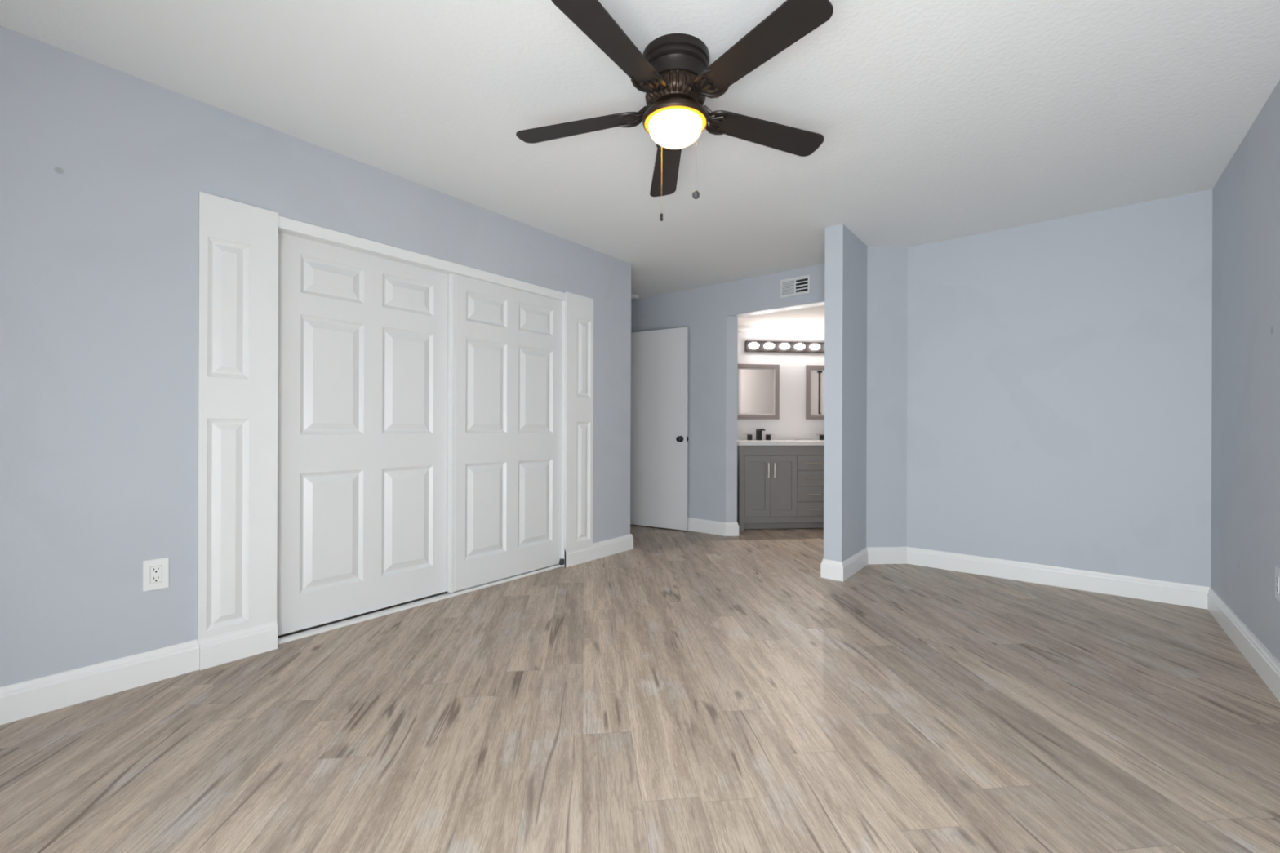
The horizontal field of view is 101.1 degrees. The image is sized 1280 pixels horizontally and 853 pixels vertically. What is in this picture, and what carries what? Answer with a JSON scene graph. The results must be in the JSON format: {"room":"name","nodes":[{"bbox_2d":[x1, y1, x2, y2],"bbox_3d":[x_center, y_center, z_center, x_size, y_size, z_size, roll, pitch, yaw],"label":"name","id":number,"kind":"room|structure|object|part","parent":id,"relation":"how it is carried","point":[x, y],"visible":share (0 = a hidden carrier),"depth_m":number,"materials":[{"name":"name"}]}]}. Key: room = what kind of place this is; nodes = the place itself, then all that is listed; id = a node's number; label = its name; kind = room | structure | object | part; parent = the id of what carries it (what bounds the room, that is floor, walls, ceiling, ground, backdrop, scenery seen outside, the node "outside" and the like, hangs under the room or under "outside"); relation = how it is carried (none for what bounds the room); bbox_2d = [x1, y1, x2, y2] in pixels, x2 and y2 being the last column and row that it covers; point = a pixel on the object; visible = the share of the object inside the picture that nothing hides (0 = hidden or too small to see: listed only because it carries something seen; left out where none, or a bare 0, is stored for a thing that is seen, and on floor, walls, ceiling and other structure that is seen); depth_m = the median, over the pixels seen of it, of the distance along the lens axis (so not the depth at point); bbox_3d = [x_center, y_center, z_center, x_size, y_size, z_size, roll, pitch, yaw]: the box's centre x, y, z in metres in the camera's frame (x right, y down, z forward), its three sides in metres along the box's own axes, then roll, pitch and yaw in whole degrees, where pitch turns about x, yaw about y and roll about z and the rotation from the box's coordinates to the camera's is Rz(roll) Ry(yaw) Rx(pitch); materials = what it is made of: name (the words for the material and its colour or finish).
{"room":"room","nodes":[
{"label":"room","id":0,"kind":"room"},
{"bbox_2d":[0,26,631,687],"bbox_3d":[-1.387,-0.176,2.993,0.120,2.440,4.012,0,0,39],"label":"wall","id":1,"kind":"structure","parent":0,"point":[104,169],"depth_m":2.09,"materials":[{"name":"blue paint"}]},
{"bbox_2d":[0,639,199,724],"bbox_3d":[-2.247,0.976,1.826,0.016,0.128,1.122,0,0,39],"label":"baseboard","id":2,"kind":"structure","parent":1,"relation":"attached to","point":[33,697],"depth_m":2.02,"materials":[{"name":"white paint"}]},
{"bbox_2d":[142,557,168,591],"bbox_3d":[-1.982,0.605,2.158,0.009,0.124,0.079,0,0,39],"label":"wall outlet","id":3,"kind":"object","parent":1,"relation":"attached to","point":[155,571],"visible":1,"depth_m":2.15,"materials":[{"name":"white plastic"}]},
{"bbox_2d":[150,564,161,583],"bbox_3d":[-1.980,0.605,2.156,0.001,0.069,0.036,0,0,39],"label":"receptacle","id":4,"kind":"object","parent":3,"relation":"attached to","point":[155,570],"depth_m":2.15,"materials":[{"name":"white plastic"}]},
{"bbox_2d":[196,191,278,647],"bbox_3d":[-1.803,0.018,2.372,0.014,2.048,0.290,0,0,39],"label":"decorative wall panel","id":5,"kind":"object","parent":1,"relation":"attached to","point":[238,242],"depth_m":2.36,"materials":[{"name":"white paint"}]},
{"bbox_2d":[199,621,277,670],"bbox_3d":[-1.800,0.978,2.371,0.026,0.128,0.286,0,0,39],"label":"baseboard","id":6,"kind":"structure","parent":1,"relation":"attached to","point":[227,647],"depth_m":2.35,"materials":[{"name":"white paint"}]},
{"bbox_2d":[276,232,448,635],"bbox_3d":[-1.484,0.028,2.920,0.034,1.979,0.934,0,0,39],"label":"door","id":7,"kind":"structure","parent":1,"relation":"in","point":[362,346],"depth_m":2.85,"materials":[{"name":"white paint"}]},
{"bbox_2d":[277,564,561,644],"bbox_3d":[-1.190,1.034,3.246,0.076,0.018,1.834,0,0,39],"label":"trim","id":8,"kind":"structure","parent":1,"relation":"attached to","point":[290,637],"depth_m":2.99,"materials":[{"name":"white paint"}]},
{"bbox_2d":[278,215,565,301],"bbox_3d":[-1.179,-0.968,3.244,0.120,0.057,1.840,0,0,39],"label":"trim","id":9,"kind":"structure","parent":1,"relation":"attached to","point":[288,226],"depth_m":2.95,"materials":[{"name":"white paint"}]},
{"bbox_2d":[447,273,561,593],"bbox_3d":[-0.885,0.032,3.595,0.038,1.983,0.910,0,0,39],"label":"door","id":10,"kind":"structure","parent":1,"relation":"in","point":[504,460],"depth_m":3.52,"materials":[{"name":"white paint"}]},
{"bbox_2d":[559,558,564,564],"bbox_3d":[-0.583,1.006,3.919,0.033,0.042,0.025,0,0,39],"label":"bumper cover","id":11,"kind":"object","parent":1,"relation":"attached to","point":[562,560],"visible":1,"depth_m":3.91,"materials":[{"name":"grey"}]},
{"bbox_2d":[558,300,565,567],"bbox_3d":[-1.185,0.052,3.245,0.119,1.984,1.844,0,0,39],"label":"trim","id":12,"kind":"structure","parent":1,"relation":"attached to","point":[563,303],"depth_m":3.93,"materials":[{"name":"white paint"}]},
{"bbox_2d":[564,291,593,566],"bbox_3d":[-0.463,0.023,4.031,0.014,2.048,0.286,0,0,39],"label":"decorative wall panel","id":13,"kind":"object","parent":1,"relation":"attached to","point":[579,369],"depth_m":4.03,"materials":[{"name":"white paint"}]},
{"bbox_2d":[564,533,633,567],"bbox_3d":[-0.628,0.982,4.479,0.840,0.128,0.780,0,0,39],"label":"baseboard","id":14,"kind":"structure","parent":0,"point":[602,548],"depth_m":4.20,"materials":[{"name":"white paint"}]},
{"bbox_2d":[631,300,632,332],"bbox_3d":[-0.448,-0.173,5.460,0.120,2.440,1.006,0,0,39],"label":"wall","id":15,"kind":"structure","parent":0,"point":[631,300],"depth_m":5.80,"materials":[{"name":"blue paint"}]},
{"bbox_2d":[630,327,688,530],"bbox_3d":[0.128,0.021,5.440,0.785,2.033,0.104,0,0,30],"label":"door","id":16,"kind":"structure","parent":15,"relation":"in","point":[659,431],"depth_m":5.41,"materials":[{"name":"white paint"}]},
{"bbox_3d":[0.394,0.125,5.263,0.062,0.062,0.068,0,0,31],"label":"knob","id":17,"kind":"part","parent":16,"relation":"part of","materials":[{"name":"black metal"}]},
{"bbox_2d":[0,524,1279,852],"bbox_3d":[0.279,1.090,3.692,6.000,0.080,7.900,0,0,39],"label":"floor","id":18,"kind":"structure","parent":0,"point":[677,691],"depth_m":1.82,"materials":[{"name":"brown wood"}]},
{"bbox_2d":[737,444,824,531],"bbox_3d":[1.738,0.624,5.627,1.540,0.863,0.566,0,0,-6],"label":"bathroom vanity","id":19,"kind":"object","parent":18,"relation":"on","point":[779,486],"visible":0.56,"depth_m":5.35,"materials":[{"name":"grey paint"}]},
{"bbox_3d":[1.022,0.621,5.324,0.052,0.863,0.052,0,0,-6],"label":"leg","id":20,"kind":"part","parent":19,"relation":"part of","materials":[{"name":"grey paint"}]},
{"bbox_3d":[1.184,0.602,5.325,0.264,0.616,0.020,0,0,-6],"label":"door","id":21,"kind":"part","parent":19,"relation":"part of","materials":[{"name":"grey paint"}]},
{"bbox_2d":[737,440,824,445],"bbox_3d":[1.738,0.171,5.639,1.564,0.041,0.556,0,0,-6],"label":"countertop","id":22,"kind":"structure","parent":19,"relation":"on","point":[740,442],"depth_m":5.34,"materials":[{"name":"white stone"}]},
{"bbox_2d":[743,429,774,439],"bbox_3d":[1.311,0.088,5.734,0.344,0.121,0.147,0,0,-6],"label":"faucet","id":23,"kind":"object","parent":22,"relation":"on","point":[758,432],"visible":0.91,"depth_m":5.76,"materials":[{"name":"black metal"}]},
{"bbox_3d":[1.202,0.120,5.774,0.044,0.058,0.044,0,0,-6],"label":"handle","id":24,"kind":"part","parent":23,"relation":"part of","materials":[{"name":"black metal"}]},
{"bbox_3d":[1.330,0.089,5.736,0.093,0.121,0.147,0,0,-6],"label":"spout","id":25,"kind":"part","parent":23,"relation":"part of","materials":[{"name":"black metal"}]},
{"bbox_3d":[1.409,0.120,5.796,0.044,0.058,0.044,0,0,-6],"label":"handle","id":26,"kind":"part","parent":23,"relation":"part of","materials":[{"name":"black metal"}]},
{"bbox_2d":[816,434,824,439],"bbox_3d":[2.136,0.092,5.822,0.344,0.121,0.147,0,0,-6],"label":"faucet","id":27,"kind":"object","parent":22,"relation":"on","point":[821,436],"visible":0.16,"depth_m":5.84,"materials":[{"name":"black metal"}]},
{"bbox_3d":[2.027,0.123,5.862,0.044,0.058,0.044,0,0,-6],"label":"handle","id":28,"kind":"part","parent":27,"relation":"part of","materials":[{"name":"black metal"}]},
{"bbox_3d":[1.456,0.603,5.354,0.278,0.616,0.020,0,0,-6],"label":"door","id":29,"kind":"part","parent":19,"relation":"part of","materials":[{"name":"grey paint"}]},
{"bbox_3d":[1.764,0.528,5.386,0.333,0.156,0.020,0,0,-6],"label":"drawer","id":30,"kind":"part","parent":19,"relation":"part of","materials":[{"name":"grey paint"}]},
{"bbox_3d":[1.763,0.687,5.386,0.333,0.156,0.020,0,0,-6],"label":"drawer","id":31,"kind":"part","parent":19,"relation":"part of","materials":[{"name":"grey paint"}]},
{"bbox_3d":[1.762,0.840,5.386,0.333,0.144,0.020,0,0,-6],"label":"drawer","id":32,"kind":"part","parent":19,"relation":"part of","materials":[{"name":"grey paint"}]},
{"bbox_3d":[1.764,0.372,5.386,0.333,0.150,0.020,0,0,-6],"label":"drawer","id":33,"kind":"part","parent":19,"relation":"part of","materials":[{"name":"grey paint"}]},
{"bbox_3d":[1.765,0.840,5.362,0.165,0.010,0.033,0,0,-6],"label":"handle","id":34,"kind":"part","parent":19,"relation":"part of","materials":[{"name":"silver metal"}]},
{"bbox_2d":[0,0,1279,300],"bbox_3d":[-0.469,-1.443,2.754,6.000,0.100,5.488,0,0,39],"label":"ceiling","id":35,"kind":"structure","parent":0,"point":[937,120],"depth_m":2.24,"materials":[{"name":"white paint"}]},
{"bbox_2d":[631,294,639,299],"bbox_3d":[-0.080,-1.379,5.642,0.140,0.024,0.140,0,0,39],"label":"smoke detector","id":36,"kind":"object","parent":35,"relation":"attached to","point":[633,296],"visible":0.63,"depth_m":5.60,"materials":[{"name":"white plastic"}]},
{"bbox_2d":[515,0,833,221],"bbox_3d":[0.120,-1.104,1.952,1.238,0.574,1.214,0,0,39],"label":"ceiling fan","id":37,"kind":"object","parent":35,"relation":"hanging from","point":[675,75],"visible":1,"depth_m":1.89,"materials":[{"name":"brown metal"}]},
{"bbox_3d":[-0.257,-1.185,2.103,0.483,0.039,0.129,0,0,13],"label":"blade","id":38,"kind":"part","parent":37,"relation":"part of","materials":[{"name":"brown wood"}]},
{"bbox_3d":[-0.090,-1.203,1.651,0.129,0.030,0.483,0,0,31],"label":"blade","id":39,"kind":"part","parent":37,"relation":"part of","materials":[{"name":"brown wood"}]},
{"bbox_3d":[0.086,-0.994,2.096,0.002,0.297,0.002,0,0,39],"label":"pull chain","id":40,"kind":"part","parent":37,"relation":"part of","materials":[{"name":"gold metal"}]},
{"bbox_3d":[0.113,-1.170,2.396,0.129,0.053,0.483,0,0,0],"label":"blade","id":41,"kind":"part","parent":37,"relation":"part of","materials":[{"name":"brown wood"}]},
{"bbox_3d":[0.133,-1.103,1.990,0.202,0.071,0.202,0,0,39],"label":"lamp shade","id":42,"kind":"part","parent":37,"relation":"part of","materials":[{"name":"white glass"}]},
{"bbox_3d":[0.207,-1.009,1.943,0.002,0.283,0.002,0,0,39],"label":"pull chain","id":43,"kind":"part","parent":37,"relation":"part of","materials":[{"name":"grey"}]},
{"bbox_3d":[0.380,-1.197,1.666,0.129,0.029,0.483,0,0,-34],"label":"blade","id":44,"kind":"part","parent":37,"relation":"part of","materials":[{"name":"brown wood"}]},
{"bbox_3d":[0.519,-1.177,2.118,0.483,0.045,0.129,0,0,-21],"label":"blade","id":45,"kind":"part","parent":37,"relation":"part of","materials":[{"name":"brown wood"}]},
{"bbox_2d":[737,330,824,439],"bbox_3d":[1.712,-0.002,5.969,1.723,2.115,0.100,0,0,-6],"label":"wall","id":46,"kind":"structure","parent":0,"point":[792,424],"depth_m":5.91,"materials":[{"name":"grey paint"}]},
{"bbox_2d":[737,364,779,419],"bbox_3d":[1.295,-0.387,5.861,0.522,0.612,0.025,0,0,-6],"label":"wall mirror","id":47,"kind":"object","parent":46,"relation":"attached to","point":[757,384],"visible":0.88,"depth_m":5.87,"materials":[{"name":"grey mirror"}]},
{"bbox_3d":[1.294,-0.387,5.867,0.426,0.516,0.003,0,0,-6],"label":"glass","id":48,"kind":"part","parent":47,"relation":"part of","materials":[{"name":"white mirror"}]},
{"bbox_2d":[745,340,824,353],"bbox_3d":[1.690,-0.888,5.864,1.040,0.118,0.101,0,0,-6],"label":"vanity light","id":49,"kind":"object","parent":46,"relation":"attached to","point":[750,346],"visible":0.78,"depth_m":5.87,"materials":[{"name":"grey"}]},
{"bbox_3d":[1.256,-0.891,5.808,0.116,0.070,0.080,0,0,-6],"label":"bulb","id":50,"kind":"part","parent":49,"relation":"part of","materials":[{"name":"white glass"}]},
{"bbox_3d":[1.430,-0.891,5.826,0.116,0.070,0.080,0,0,-6],"label":"bulb","id":51,"kind":"part","parent":49,"relation":"part of","materials":[{"name":"white glass"}]},
{"bbox_3d":[1.604,-0.890,5.845,0.116,0.070,0.080,0,0,-6],"label":"bulb","id":52,"kind":"part","parent":49,"relation":"part of","materials":[{"name":"white glass"}]},
{"bbox_3d":[1.778,-0.889,5.863,0.116,0.070,0.080,0,0,-6],"label":"bulb","id":53,"kind":"part","parent":49,"relation":"part of","materials":[{"name":"white glass"}]},
{"bbox_3d":[1.952,-0.889,5.882,0.116,0.070,0.080,0,0,-6],"label":"bulb","id":54,"kind":"part","parent":49,"relation":"part of","materials":[{"name":"white glass"}]},
{"bbox_2d":[805,364,824,419],"bbox_3d":[2.128,-0.384,5.950,0.522,0.612,0.024,0,0,-6],"label":"wall mirror","id":55,"kind":"object","parent":46,"relation":"attached to","point":[815,374],"visible":0.38,"depth_m":5.94,"materials":[{"name":"grey mirror"}]},
{"bbox_3d":[2.128,-0.384,5.955,0.426,0.516,0.003,0,0,-6],"label":"glass","id":56,"kind":"part","parent":55,"relation":"part of","materials":[{"name":"white mirror"}]},
{"bbox_2d":[737,305,824,333],"bbox_3d":[1.877,-1.109,4.678,1.965,0.100,2.769,0,0,-8],"label":"ceiling","id":57,"kind":"structure","parent":0,"point":[811,319],"depth_m":5.32,"materials":[{"name":"grey paint"}]},
{"bbox_2d":[823,223,867,561],"bbox_3d":[1.623,-0.165,4.000,0.123,2.440,0.914,0,0,39],"label":"wall","id":58,"kind":"structure","parent":0,"point":[845,462],"depth_m":3.67,"materials":[{"name":"blue paint"}]},
{"bbox_2d":[820,546,867,581],"bbox_3d":[1.557,0.991,3.998,0.328,0.128,0.899,0,0,21],"label":"baseboard","id":59,"kind":"structure","parent":58,"relation":"attached to","point":[842,571],"depth_m":3.67,"materials":[{"name":"white paint"}]},
{"bbox_2d":[866,246,907,546],"bbox_3d":[1.904,-0.164,4.063,0.235,2.440,0.223,0,0,39],"label":"wall","id":60,"kind":"structure","parent":0,"point":[886,267],"depth_m":4.06,"materials":[{"name":"blue paint"}]},
{"bbox_2d":[866,546,906,564],"bbox_3d":[1.900,0.992,4.055,0.324,0.128,0.016,0,0,-5],"label":"baseboard","id":61,"kind":"structure","parent":60,"relation":"attached to","point":[876,555],"depth_m":4.05,"materials":[{"name":"white paint"}]},
{"bbox_2d":[632,189,1212,586],"bbox_3d":[1.622,-0.165,4.538,4.499,2.440,0.162,0,0,39],"label":"wall","id":62,"kind":"structure","parent":0,"point":[1059,371],"depth_m":3.54,"materials":[{"name":"blue paint"}]},
{"bbox_2d":[687,517,738,536],"bbox_3d":[0.449,0.987,5.464,1.277,0.128,0.166,0,0,39],"label":"baseboard","id":63,"kind":"structure","parent":62,"relation":"attached to","point":[720,528],"depth_m":5.14,"materials":[{"name":"white paint"}]},
{"bbox_2d":[780,275,809,297],"bbox_3d":[1.365,-1.231,4.638,0.267,0.162,0.010,0,0,39],"label":"air vent","id":64,"kind":"object","parent":62,"relation":"in","point":[797,286],"visible":1,"depth_m":4.63,"materials":[{"name":"white metal"}]},
{"bbox_2d":[906,546,1209,608],"bbox_3d":[2.684,0.995,3.562,1.614,0.128,0.016,0,0,39],"label":"baseboard","id":65,"kind":"structure","parent":62,"relation":"attached to","point":[1161,591],"depth_m":3.46,"materials":[{"name":"white paint"}]},
{"bbox_2d":[1210,80,1279,662],"bbox_3d":[1.791,-0.164,1.072,0.120,2.440,5.258,0,0,39],"label":"wall","id":66,"kind":"structure","parent":0,"point":[1246,359],"depth_m":2.42,"materials":[{"name":"blue paint"}]},
{"bbox_2d":[1207,586,1279,701],"bbox_3d":[1.734,0.991,1.115,0.016,0.128,5.018,0,0,39],"label":"baseboard","id":67,"kind":"structure","parent":66,"relation":"attached to","point":[1262,660],"depth_m":2.39,"materials":[{"name":"white paint"}]},
{"bbox_2d":[1275,566,1279,600],"bbox_3d":[2.515,0.621,2.075,0.009,0.124,0.079,0,0,39],"label":"wall outlet","id":68,"kind":"object","parent":66,"relation":"attached to","point":[1277,569],"visible":1,"depth_m":2.08,"materials":[{"name":"white plastic"}]},
{"bbox_2d":[1275,574,1279,593],"bbox_3d":[2.513,0.621,2.077,0.002,0.067,0.034,0,0,39],"label":"receptacle","id":69,"kind":"object","parent":68,"relation":"attached to","point":[1277,575],"depth_m":2.08,"materials":[{"name":"white plastic"}]}
]}

